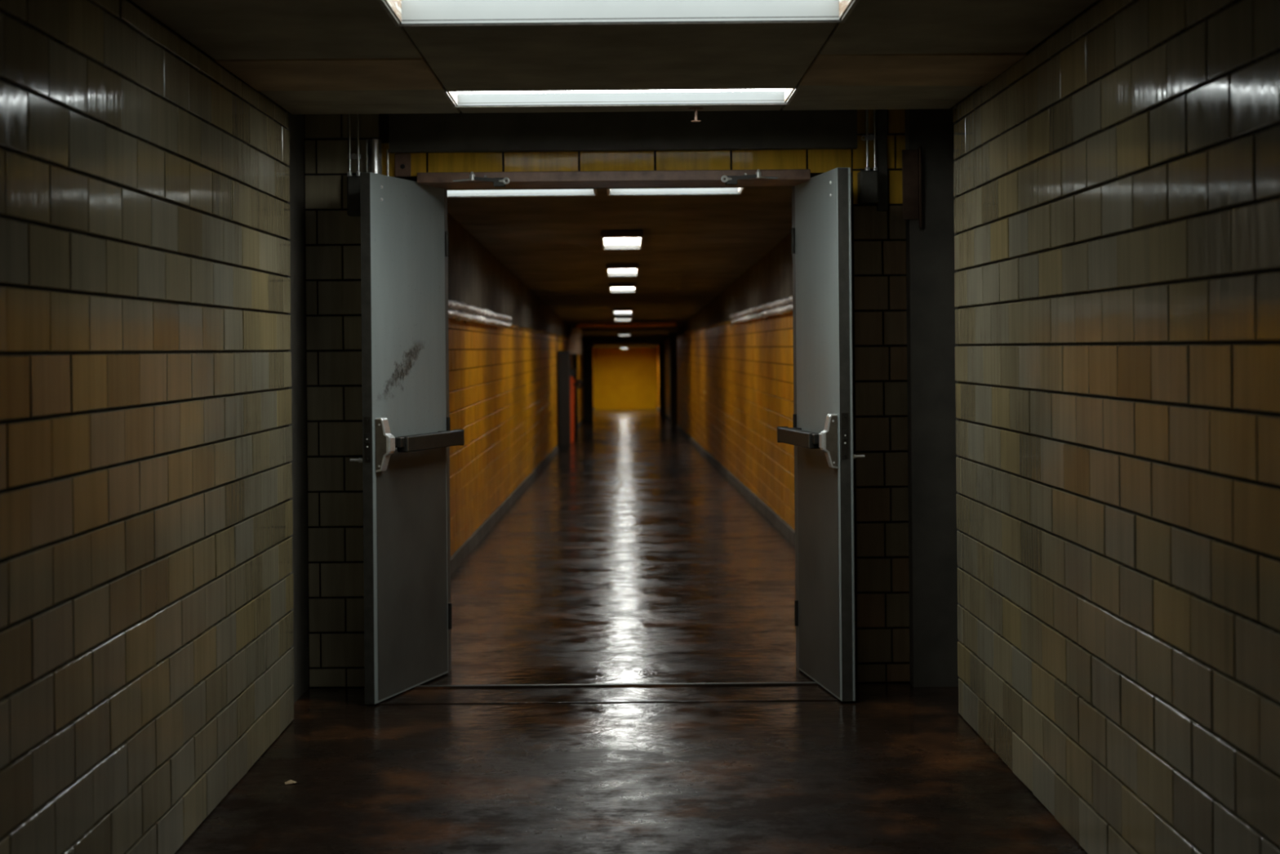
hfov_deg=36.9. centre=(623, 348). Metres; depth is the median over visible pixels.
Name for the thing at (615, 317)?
ceiling light
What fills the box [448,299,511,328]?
pipe
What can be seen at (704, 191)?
ceiling light
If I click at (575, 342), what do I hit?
pipe
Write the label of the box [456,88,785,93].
diffuser
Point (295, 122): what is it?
wall
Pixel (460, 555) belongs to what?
baseboard
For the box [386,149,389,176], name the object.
conduit
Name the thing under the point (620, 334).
ceiling light
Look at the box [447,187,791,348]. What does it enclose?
ceiling
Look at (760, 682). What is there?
threshold
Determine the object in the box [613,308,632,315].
ceiling light
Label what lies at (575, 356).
trim
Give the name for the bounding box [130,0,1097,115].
ceiling
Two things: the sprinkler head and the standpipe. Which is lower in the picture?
the standpipe
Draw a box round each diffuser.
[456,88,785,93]
[604,237,639,244]
[608,269,636,272]
[611,287,634,288]
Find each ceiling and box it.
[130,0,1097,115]
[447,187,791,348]
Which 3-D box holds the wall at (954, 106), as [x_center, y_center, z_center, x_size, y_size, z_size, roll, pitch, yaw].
[1.532,0.184,7.615,0.340,2.395,0.691,-1,0,0]
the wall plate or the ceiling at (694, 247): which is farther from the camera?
the ceiling at (694, 247)
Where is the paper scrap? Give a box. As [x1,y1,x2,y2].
[284,779,296,784]
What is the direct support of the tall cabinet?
on the floor
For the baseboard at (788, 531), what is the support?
attached to the wall at (1117, 185)
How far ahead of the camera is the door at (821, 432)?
7.71 m
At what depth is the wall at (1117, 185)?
4.91 m
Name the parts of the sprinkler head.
stem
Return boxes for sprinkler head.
[688,106,703,122]
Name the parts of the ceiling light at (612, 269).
frame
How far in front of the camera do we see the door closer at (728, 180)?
7.87 m
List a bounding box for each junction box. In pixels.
[346,114,360,216]
[857,109,878,204]
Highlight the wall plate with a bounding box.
[394,153,410,177]
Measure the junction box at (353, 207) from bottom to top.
0.444 m
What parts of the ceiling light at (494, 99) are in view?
plate, plate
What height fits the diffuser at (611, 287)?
0.010 m
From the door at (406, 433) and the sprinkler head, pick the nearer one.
the sprinkler head
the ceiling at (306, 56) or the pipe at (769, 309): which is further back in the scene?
the pipe at (769, 309)
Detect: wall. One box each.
[0,0,293,853]
[286,111,309,702]
[303,109,910,687]
[447,212,594,555]
[593,347,657,409]
[656,0,1279,853]
[953,104,959,678]
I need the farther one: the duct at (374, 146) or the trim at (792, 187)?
the trim at (792, 187)
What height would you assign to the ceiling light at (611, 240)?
0.056 m
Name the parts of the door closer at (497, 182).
rod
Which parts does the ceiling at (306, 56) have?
panel, panel, panel, panel, panel, panel, panel, panel, panel, panel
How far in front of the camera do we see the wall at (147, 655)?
4.91 m
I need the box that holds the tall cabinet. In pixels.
[557,350,570,450]
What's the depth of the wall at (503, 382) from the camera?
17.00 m
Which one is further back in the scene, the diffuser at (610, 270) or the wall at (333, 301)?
the diffuser at (610, 270)
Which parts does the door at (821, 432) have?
arm, armor plate, plate, latch plate, handle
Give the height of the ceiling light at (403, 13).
0.088 m
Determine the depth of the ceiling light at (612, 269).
19.15 m
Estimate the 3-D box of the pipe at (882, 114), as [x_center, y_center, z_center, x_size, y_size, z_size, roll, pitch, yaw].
[1.070,-0.783,7.938,0.042,0.432,0.020,-1,0,0]
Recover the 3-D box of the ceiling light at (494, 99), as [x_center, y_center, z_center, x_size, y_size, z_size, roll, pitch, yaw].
[-0.008,-0.927,6.900,1.244,0.062,0.424,-1,0,0]
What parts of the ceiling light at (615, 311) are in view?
frame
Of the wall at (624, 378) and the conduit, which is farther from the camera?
the wall at (624, 378)
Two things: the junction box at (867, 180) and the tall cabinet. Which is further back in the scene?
the tall cabinet
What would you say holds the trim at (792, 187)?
attached to the wall at (333, 301)
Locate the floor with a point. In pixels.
(629, 557)
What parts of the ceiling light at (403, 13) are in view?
plate, plate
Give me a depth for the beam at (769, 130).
7.89 m
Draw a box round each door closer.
[453,171,510,187]
[720,168,777,186]
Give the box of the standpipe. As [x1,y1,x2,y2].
[569,368,583,441]
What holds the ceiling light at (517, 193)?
attached to the ceiling at (694, 247)
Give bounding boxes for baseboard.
[450,407,594,574]
[656,406,795,545]
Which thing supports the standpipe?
on the floor
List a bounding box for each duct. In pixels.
[365,138,382,174]
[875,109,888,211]
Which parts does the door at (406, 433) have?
handle, latch plate, plate, arm, armor plate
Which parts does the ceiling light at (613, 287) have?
frame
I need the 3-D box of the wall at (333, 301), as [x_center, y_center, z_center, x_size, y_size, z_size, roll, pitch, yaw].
[0.002,0.198,8.191,3.400,2.395,0.518,-1,0,0]
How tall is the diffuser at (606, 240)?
0.010 m
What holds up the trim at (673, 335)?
attached to the wall at (1117, 185)
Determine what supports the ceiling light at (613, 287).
attached to the ceiling at (694, 247)
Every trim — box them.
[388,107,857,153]
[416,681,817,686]
[444,186,800,674]
[573,353,577,431]
[582,340,593,421]
[658,342,664,416]
[669,332,677,428]
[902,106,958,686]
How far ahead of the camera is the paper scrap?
6.19 m
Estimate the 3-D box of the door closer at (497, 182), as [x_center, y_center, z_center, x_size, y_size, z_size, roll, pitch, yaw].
[-0.666,-0.692,7.934,0.428,0.062,0.105,0,0,18]
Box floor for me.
[174,408,1088,853]
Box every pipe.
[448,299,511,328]
[567,321,676,354]
[728,295,792,324]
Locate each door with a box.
[350,172,464,704]
[777,167,865,701]
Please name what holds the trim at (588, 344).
attached to the wall at (503, 382)
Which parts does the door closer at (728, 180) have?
rod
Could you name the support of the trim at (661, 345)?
attached to the wall at (1117, 185)
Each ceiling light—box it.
[377,0,859,26]
[442,85,799,107]
[447,189,597,196]
[600,231,643,249]
[605,263,639,276]
[606,187,745,195]
[608,283,635,293]
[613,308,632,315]
[613,315,631,320]
[617,332,631,336]

